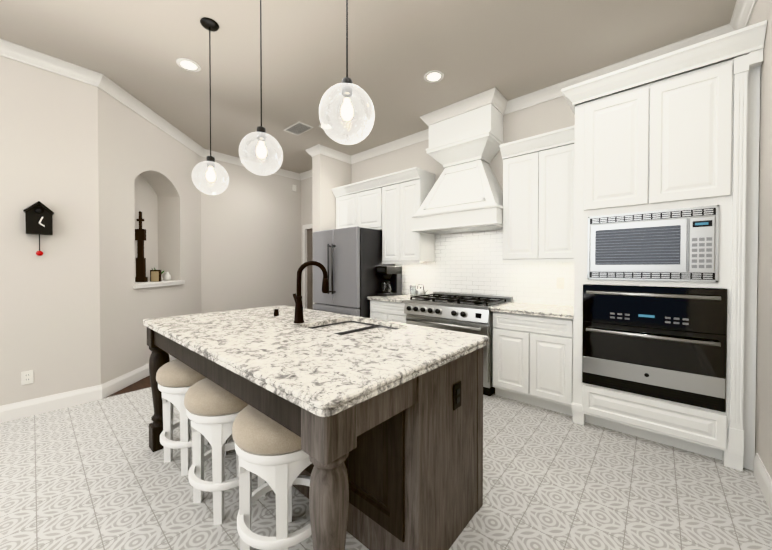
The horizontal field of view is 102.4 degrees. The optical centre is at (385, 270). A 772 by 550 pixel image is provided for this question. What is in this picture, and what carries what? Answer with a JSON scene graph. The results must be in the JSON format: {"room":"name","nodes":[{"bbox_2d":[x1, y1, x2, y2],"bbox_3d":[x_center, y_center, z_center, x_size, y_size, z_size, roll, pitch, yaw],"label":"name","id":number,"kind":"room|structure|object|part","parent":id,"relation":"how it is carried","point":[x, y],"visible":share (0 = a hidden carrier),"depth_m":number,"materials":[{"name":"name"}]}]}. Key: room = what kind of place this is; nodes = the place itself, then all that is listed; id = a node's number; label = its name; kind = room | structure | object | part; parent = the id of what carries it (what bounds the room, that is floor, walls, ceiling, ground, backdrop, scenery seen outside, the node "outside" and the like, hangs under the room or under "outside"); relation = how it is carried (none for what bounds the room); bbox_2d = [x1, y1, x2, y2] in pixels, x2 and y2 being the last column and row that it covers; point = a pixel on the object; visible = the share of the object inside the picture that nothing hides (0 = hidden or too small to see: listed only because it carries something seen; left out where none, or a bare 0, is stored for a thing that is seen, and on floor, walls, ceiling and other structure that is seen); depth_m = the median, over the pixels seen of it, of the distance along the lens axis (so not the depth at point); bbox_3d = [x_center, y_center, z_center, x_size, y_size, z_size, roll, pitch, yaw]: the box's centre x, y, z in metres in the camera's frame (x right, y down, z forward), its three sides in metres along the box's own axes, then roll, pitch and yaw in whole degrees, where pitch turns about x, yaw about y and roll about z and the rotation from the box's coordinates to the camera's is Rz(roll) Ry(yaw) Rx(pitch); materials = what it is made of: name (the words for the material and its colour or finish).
{"room":"kitchen","nodes":[
{"label":"kitchen","id":0,"kind":"room"},
{"bbox_2d":[0,56,100,405],"bbox_3d":[-4.033,-0.301,1.625,0.001,3.150,3.740,1,1,41],"label":"wall","id":1,"kind":"structure","parent":0,"point":[50,317],"depth_m":2.78,"materials":[{"name":"grey paint"}]},
{"bbox_2d":[21,370,33,384],"bbox_3d":[-3.105,0.921,2.688,0.010,0.114,0.070,1,1,41],"label":"outlet","id":2,"kind":"object","parent":1,"relation":"attached to","point":[27,377],"visible":1,"depth_m":2.69,"materials":[{"name":"white plastic"}]},
{"bbox_2d":[23,201,53,255],"bbox_3d":[-3.016,-0.366,2.701,0.105,0.468,0.180,1,1,41],"label":"cuckoo clock","id":3,"kind":"object","parent":1,"relation":"attached to","point":[38,218],"visible":0.96,"depth_m":2.68,"materials":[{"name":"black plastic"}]},
{"bbox_2d":[105,375,150,397],"bbox_3d":[-3.604,1.254,3.369,1.630,0.001,6.900,1,1,41],"label":"floor","id":4,"kind":"structure","parent":0,"point":[143,383],"depth_m":3.37,"materials":[{"name":"brown wood"}]},
{"bbox_2d":[98,87,201,383],"bbox_3d":[-2.862,-0.330,3.969,1.330,3.150,1.330,1,1,41],"label":"wall","id":5,"kind":"structure","parent":0,"point":[145,167],"depth_m":3.59,"materials":[{"name":"grey paint"}]},
{"bbox_2d":[0,39,299,179],"bbox_3d":[-3.462,-1.842,3.207,1.408,0.105,6.900,1,1,41],"label":"crown molding","id":6,"kind":"structure","parent":5,"relation":"attached to","point":[10,50],"depth_m":3.12,"materials":[{"name":"white wood"}]},
{"bbox_2d":[133,280,184,288],"bbox_3d":[-2.985,0.165,3.927,0.343,0.053,0.940,0,1,-4],"label":"sill","id":7,"kind":"structure","parent":5,"relation":"attached to","point":[153,284],"depth_m":3.81,"materials":[{"name":"white wood"}]},
{"bbox_2d":[135,211,147,281],"bbox_3d":[-3.078,-0.304,3.895,0.120,0.880,0.060,0,1,-4],"label":"figurine","id":8,"kind":"object","parent":7,"relation":"on","point":[140,235],"visible":0.96,"depth_m":3.88,"materials":[{"name":"black wood"}]},
{"bbox_2d":[150,270,161,281],"bbox_3d":[-2.963,0.060,3.994,0.120,0.150,0.035,0,1,-4],"label":"frame","id":9,"kind":"object","parent":7,"relation":"on","point":[155,275],"visible":1,"depth_m":3.98,"materials":[{"name":"black wood"}]},
{"bbox_2d":[163,272,170,280],"bbox_3d":[-3.001,0.072,4.255,0.084,0.120,0.082,1,1,41],"label":"jar","id":10,"kind":"object","parent":7,"relation":"on","point":[167,276],"visible":1,"depth_m":4.23,"materials":[{"name":"white ceramic"}]},
{"bbox_2d":[0,354,771,513],"bbox_3d":[-1.769,1.202,1.760,5.910,0.140,6.900,1,1,41],"label":"baseboard","id":11,"kind":"structure","parent":5,"relation":"attached to","point":[23,409],"depth_m":2.79,"materials":[{"name":"white wood"}]},
{"bbox_2d":[200,156,300,312],"bbox_3d":[-2.321,-0.349,5.596,0.001,3.150,1.830,1,1,41],"label":"wall","id":12,"kind":"structure","parent":0,"point":[250,239],"depth_m":5.48,"materials":[{"name":"grey paint"}]},
{"bbox_2d":[312,154,350,303],"bbox_3d":[-0.879,-0.344,5.116,0.200,3.150,0.650,1,1,41],"label":"wall","id":13,"kind":"structure","parent":0,"point":[329,174],"depth_m":4.90,"materials":[{"name":"grey paint"}]},
{"bbox_2d":[305,148,312,156],"bbox_3d":[-1.031,-1.866,5.120,0.098,0.105,0.638,1,1,41],"label":"crown molding","id":14,"kind":"structure","parent":13,"relation":"attached to","point":[309,150],"depth_m":4.88,"materials":[{"name":"white wood"}]},
{"bbox_2d":[312,144,351,163],"bbox_3d":[-0.841,-1.864,4.953,0.108,0.105,0.638,1,1,41],"label":"crown molding","id":15,"kind":"structure","parent":13,"relation":"attached to","point":[317,149],"depth_m":4.90,"materials":[{"name":"white wood"}]},
{"bbox_2d":[0,0,736,173],"bbox_3d":[-1.882,-1.878,1.821,6.210,0.001,6.900,1,1,41],"label":"ceiling","id":16,"kind":"structure","parent":0,"point":[398,50],"depth_m":2.65,"materials":[{"name":"beige paint"}]},
{"bbox_2d":[176,58,200,71],"bbox_3d":[-1.812,-1.888,2.850,0.196,0.004,0.196,1,1,41],"label":"recessed light","id":17,"kind":"object","parent":16,"relation":"in","point":[188,64],"visible":1,"depth_m":2.85,"materials":[{"name":"white"}]},
{"bbox_2d":[191,17,228,194],"bbox_3d":[-1.344,-1.234,2.375,0.254,1.300,0.254,1,1,41],"label":"pendant light","id":18,"kind":"object","parent":16,"relation":"hanging from","point":[209,24],"visible":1,"depth_m":2.37,"materials":[{"name":"clear glass"}]},
{"bbox_3d":[-1.344,-1.341,2.374,0.128,1.086,0.128,1,1,41],"label":"cord","id":19,"kind":"part","parent":18,"relation":"part of","materials":[{"name":"black plastic"}]},
{"bbox_3d":[-1.344,-0.711,2.381,0.254,0.254,0.254,1,1,41],"label":"lamp shade","id":20,"kind":"part","parent":18,"relation":"part of","materials":[{"name":"clear glass"}]},
{"bbox_3d":[-1.344,-0.739,2.381,0.064,0.105,0.062,1,1,41],"label":"bulb","id":21,"kind":"part","parent":18,"relation":"part of","materials":[{"name":"white glass"}]},
{"bbox_2d":[239,0,282,175],"bbox_3d":[-0.823,-1.257,2.044,0.274,1.246,0.274,1,1,41],"label":"pendant light","id":22,"kind":"object","parent":16,"relation":"hanging from","point":[262,137],"visible":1,"depth_m":2.04,"materials":[{"name":"clear glass"}]},
{"bbox_3d":[-0.823,-0.771,2.050,0.274,0.274,0.274,1,1,41],"label":"lamp shade","id":23,"kind":"part","parent":22,"relation":"part of","materials":[{"name":"clear glass"}]},
{"bbox_3d":[-0.823,-1.374,2.043,0.128,1.012,0.128,1,1,41],"label":"cord","id":24,"kind":"part","parent":22,"relation":"part of","materials":[{"name":"black plastic"}]},
{"bbox_3d":[-0.823,-0.798,2.050,0.064,0.105,0.062,1,1,41],"label":"bulb","id":25,"kind":"part","parent":22,"relation":"part of","materials":[{"name":"white glass"}]},
{"bbox_2d":[283,121,313,135],"bbox_3d":[-1.175,-1.901,4.153,0.380,0.009,0.220,1,1,41],"label":"ceiling vent","id":26,"kind":"object","parent":16,"relation":"in","point":[298,128],"visible":1,"depth_m":4.14,"materials":[{"name":"white metal"}]},
{"bbox_2d":[319,123,333,129],"bbox_3d":[-0.788,-1.903,4.094,0.196,0.004,0.196,1,1,41],"label":"recessed light","id":27,"kind":"object","parent":16,"relation":"in","point":[320,125],"visible":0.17,"depth_m":4.09,"materials":[{"name":"white"}]},
{"bbox_2d":[319,0,374,144],"bbox_3d":[-0.202,-1.270,1.606,0.288,1.209,0.288,1,1,41],"label":"pendant light","id":28,"kind":"object","parent":16,"relation":"hanging from","point":[346,112],"visible":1,"depth_m":1.61,"materials":[{"name":"clear glass"}]},
{"bbox_3d":[-0.202,-0.810,1.612,0.288,0.288,0.288,1,1,41],"label":"lamp shade","id":29,"kind":"part","parent":28,"relation":"part of","materials":[{"name":"clear glass"}]},
{"bbox_3d":[-0.202,-1.394,1.605,0.128,0.961,0.128,1,1,41],"label":"cord","id":30,"kind":"part","parent":28,"relation":"part of","materials":[{"name":"black plastic"}]},
{"bbox_3d":[-0.202,-0.837,1.612,0.064,0.105,0.062,1,1,41],"label":"bulb","id":31,"kind":"part","parent":28,"relation":"part of","materials":[{"name":"white glass"}]},
{"bbox_2d":[424,70,443,82],"bbox_3d":[0.466,-1.890,3.021,0.196,0.004,0.196,1,1,41],"label":"recessed light","id":32,"kind":"object","parent":16,"relation":"in","point":[433,76],"visible":1,"depth_m":3.02,"materials":[{"name":"white"}]},
{"bbox_2d":[420,87,499,125],"bbox_3d":[0.804,-1.846,3.551,0.948,0.105,0.098,1,1,41],"label":"crown molding","id":33,"kind":"structure","parent":16,"relation":"attached to","point":[492,96],"depth_m":3.48,"materials":[{"name":"white"}]},
{"bbox_2d":[0,387,771,549],"bbox_3d":[-1.269,1.278,1.323,4.580,0.001,6.900,1,1,41],"label":"floor","id":34,"kind":"structure","parent":0,"point":[97,475],"depth_m":1.78,"materials":[{"name":"grey tile"}]},
{"bbox_2d":[156,359,226,475],"bbox_3d":[-1.289,0.931,2.107,0.436,0.675,0.436,1,1,41],"label":"stool","id":35,"kind":"object","parent":34,"relation":"on","point":[176,379],"visible":0.35,"depth_m":1.93,"materials":[{"name":"white wood"}]},
{"bbox_3d":[-1.289,0.653,2.104,0.436,0.119,0.436,1,1,41],"label":"seat","id":36,"kind":"part","parent":35,"relation":"part of","materials":[{"name":"fabric"}]},
{"bbox_2d":[184,378,266,524],"bbox_3d":[-0.872,0.935,1.742,0.435,0.675,0.435,1,1,41],"label":"stool","id":37,"kind":"object","parent":34,"relation":"on","point":[213,409],"visible":0.52,"depth_m":1.56,"materials":[{"name":"white wood"}]},
{"bbox_3d":[-0.872,0.657,1.738,0.435,0.119,0.435,1,1,41],"label":"seat","id":38,"kind":"part","parent":37,"relation":"part of","materials":[{"name":"fabric"}]},
{"bbox_2d":[232,405,311,549],"bbox_3d":[-0.461,0.939,1.421,0.436,0.675,0.436,1,1,41],"label":"stool","id":39,"kind":"object","parent":34,"relation":"on","point":[271,453],"visible":0.5,"depth_m":1.24,"materials":[{"name":"white wood"}]},
{"bbox_3d":[-0.461,0.661,1.418,0.436,0.119,0.436,1,1,41],"label":"seat","id":40,"kind":"part","parent":39,"relation":"part of","materials":[{"name":"fabric"}]},
{"bbox_2d":[147,329,482,549],"bbox_3d":[-0.592,0.831,1.960,2.065,0.880,1.075,1,1,41],"label":"kitchen island","id":41,"kind":"object","parent":34,"relation":"on","point":[383,419],"depth_m":1.33,"materials":[{"name":"brown wood"}]},
{"bbox_2d":[143,305,488,420],"bbox_3d":[-0.592,0.379,1.955,2.110,0.059,1.120,1,1,41],"label":"island countertop","id":42,"kind":"structure","parent":41,"relation":"on","point":[324,373],"depth_m":1.41,"materials":[{"name":"white stone"}]},
{"bbox_2d":[291,261,328,324],"bbox_3d":[-0.537,0.138,2.143,0.226,0.419,0.210,1,1,41],"label":"faucet","id":43,"kind":"object","parent":42,"relation":"on","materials":[{"name":"black metal"}]},
{"bbox_2d":[311,321,354,328],"bbox_3d":[-0.321,0.472,2.085,0.278,0.191,0.480,1,1,41],"label":"sink","id":44,"kind":"object","parent":42,"relation":"in","point":[336,322],"depth_m":2.18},
{"bbox_2d":[351,325,390,336],"bbox_3d":[-0.094,0.474,1.886,0.278,0.191,0.480,1,1,41],"label":"sink","id":45,"kind":"object","parent":42,"relation":"in","point":[374,328],"depth_m":2.00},
{"bbox_2d":[453,381,460,409],"bbox_3d":[0.337,0.586,1.462,0.010,0.116,0.072,1,1,41],"label":"outlet","id":46,"kind":"object","parent":41,"relation":"attached to","point":[456,384],"depth_m":1.45,"materials":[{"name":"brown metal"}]},
{"bbox_2d":[313,226,394,317],"bbox_3d":[-0.506,0.322,4.648,0.970,1.830,0.851,1,1,41],"label":"fridge","id":47,"kind":"object","parent":34,"relation":"on","point":[349,259],"visible":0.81,"depth_m":4.26,"materials":[{"name":"grey metal"}]},
{"bbox_2d":[367,294,427,323],"bbox_3d":[0.205,0.793,4.187,0.653,0.900,0.636,1,1,41],"label":"base cabinet","id":48,"kind":"object","parent":34,"relation":"on","point":[388,308],"visible":0.33,"depth_m":3.98,"materials":[{"name":"white wood"}]},
{"bbox_2d":[376,266,401,296],"bbox_3d":[0.039,0.137,4.350,0.212,0.405,0.342,1,1,41],"label":"coffee maker","id":49,"kind":"object","parent":48,"relation":"on","point":[392,275],"visible":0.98,"depth_m":4.29,"materials":[{"name":"grey metal"}]},
{"bbox_2d":[410,283,415,295],"bbox_3d":[0.367,0.251,4.224,0.094,0.180,0.094,1,1,41],"label":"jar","id":50,"kind":"object","parent":48,"relation":"on","point":[413,285],"visible":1,"depth_m":4.20,"materials":[{"name":"clear glass"}]},
{"bbox_2d":[415,284,427,296],"bbox_3d":[0.478,0.261,4.101,0.190,0.164,0.140,1,1,41],"label":"kettle","id":51,"kind":"object","parent":48,"relation":"on","point":[420,291],"visible":0.96,"depth_m":4.07,"materials":[{"name":"silver metal"}]},
{"bbox_2d":[404,292,512,395],"bbox_3d":[0.811,0.768,3.595,1.031,0.963,0.727,1,1,41],"label":"range","id":52,"kind":"object","parent":34,"relation":"on","point":[466,313],"visible":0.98,"depth_m":3.31,"materials":[{"name":"silver metal"}]},
{"bbox_2d":[490,302,573,415],"bbox_3d":[1.497,0.807,3.055,0.706,0.900,0.636,1,1,41],"label":"base cabinet","id":53,"kind":"object","parent":34,"relation":"on","point":[532,353],"visible":0.92,"depth_m":2.83,"materials":[{"name":"white wood"}]},
{"bbox_2d":[561,20,766,470],"bbox_3d":[2.079,-0.111,2.473,1.077,2.750,0.728,1,1,41],"label":"tall cabinet","id":54,"kind":"object","parent":34,"relation":"on","point":[666,191],"visible":1,"depth_m":2.16,"materials":[{"name":"white wood"}]},
{"bbox_2d":[587,205,718,281],"bbox_3d":[1.989,-0.182,2.368,0.724,0.505,0.326,1,1,41],"label":"microwave","id":55,"kind":"object","parent":54,"relation":"in","point":[672,243],"depth_m":2.22,"materials":[{"name":"silver metal"}]},
{"bbox_2d":[582,284,726,411],"bbox_3d":[1.978,0.513,2.355,0.790,0.795,0.373,1,1,41],"label":"oven","id":56,"kind":"object","parent":54,"relation":"in","point":[665,343],"depth_m":2.21,"materials":[{"name":"black glass"}]},
{"bbox_2d":[301,96,574,303],"bbox_3d":[0.505,-0.334,4.336,5.910,3.150,0.001,1,1,41],"label":"wall","id":57,"kind":"structure","parent":0,"point":[547,116],"depth_m":4.17,"materials":[{"name":"grey paint"}]},
{"bbox_2d":[300,169,311,179],"bbox_3d":[-1.221,-1.874,5.778,1.210,0.105,0.078,1,1,41],"label":"crown molding","id":58,"kind":"structure","parent":57,"relation":"attached to","point":[307,174],"depth_m":6.07,"materials":[{"name":"white wood"}]},
{"bbox_2d":[302,224,311,308],"bbox_3d":[-1.292,0.154,5.925,0.970,2.135,0.048,1,1,41],"label":"door frame","id":59,"kind":"structure","parent":57,"relation":"attached to","point":[304,235],"depth_m":6.19,"materials":[{"name":"white"}]},
{"bbox_2d":[307,229,312,309],"bbox_3d":[-1.264,0.194,5.958,0.800,2.045,0.042,1,1,41],"label":"hall door","id":60,"kind":"structure","parent":57,"relation":"in","point":[309,269],"depth_m":6.14,"materials":[{"name":"brown paint"}]},
{"bbox_2d":[332,177,381,229],"bbox_3d":[-0.352,-0.952,4.792,1.003,0.715,0.428,1,1,41],"label":"upper cabinet","id":61,"kind":"object","parent":57,"relation":"attached to","point":[359,204],"visible":0.73,"depth_m":4.63,"materials":[{"name":"white wood"}]},
{"bbox_2d":[352,129,428,163],"bbox_3d":[0.057,-1.860,4.658,1.789,0.105,0.078,1,1,41],"label":"crown molding","id":62,"kind":"structure","parent":57,"relation":"attached to","point":[423,135],"depth_m":4.62,"materials":[{"name":"white wood"}]},
{"bbox_2d":[378,167,434,263],"bbox_3d":[0.274,-0.700,4.247,0.654,1.205,0.428,1,1,41],"label":"upper cabinet","id":63,"kind":"object","parent":57,"relation":"attached to","point":[405,193],"visible":0.98,"depth_m":4.11,"materials":[{"name":"white wood"}]},
{"bbox_2d":[411,104,502,234],"bbox_3d":[0.882,-1.135,3.650,1.072,1.316,0.516,1,1,41],"label":"range hood","id":64,"kind":"object","parent":57,"relation":"attached to","point":[465,194],"visible":0.94,"depth_m":3.52,"materials":[{"name":"white wood"}]},
{"bbox_2d":[396,230,573,305],"bbox_3d":[1.061,-0.148,3.850,2.430,1.010,0.001,1,1,41],"label":"backsplash","id":65,"kind":"structure","parent":57,"relation":"attached to","point":[468,262],"depth_m":3.73,"materials":[{"name":"tile"}]},
{"bbox_2d":[557,278,563,288],"bbox_3d":[1.798,0.125,3.200,0.070,0.114,0.010,1,1,41],"label":"outlet","id":66,"kind":"object","parent":65,"relation":"attached to","point":[560,283],"visible":1,"depth_m":3.20,"materials":[{"name":"white plastic"}]},
{"bbox_2d":[500,125,574,262],"bbox_3d":[1.567,-0.686,3.114,0.701,1.205,0.428,1,1,41],"label":"upper cabinet","id":67,"kind":"object","parent":57,"relation":"attached to","point":[538,194],"visible":0.81,"depth_m":3.00,"materials":[{"name":"white wood"}]},
{"bbox_2d":[500,24,727,114],"bbox_3d":[1.980,-1.839,2.973,1.739,0.105,0.078,1,1,41],"label":"crown molding","id":68,"kind":"structure","parent":57,"relation":"attached to","point":[554,91],"depth_m":2.94,"materials":[{"name":"white"}]},
{"bbox_2d":[748,0,771,478],"bbox_3d":[0.453,-0.278,-0.206,0.001,3.150,6.900,1,1,41],"label":"wall","id":69,"kind":"structure","parent":0,"point":[762,10],"depth_m":1.83,"materials":[{"name":"grey paint"}]},
{"bbox_2d":[728,0,756,32],"bbox_3d":[0.424,-1.801,-0.199,0.078,0.105,6.900,1,1,41],"label":"crown molding","id":70,"kind":"structure","parent":69,"relation":"attached to","point":[740,19],"depth_m":2.21,"materials":[{"name":"white"}]}
]}

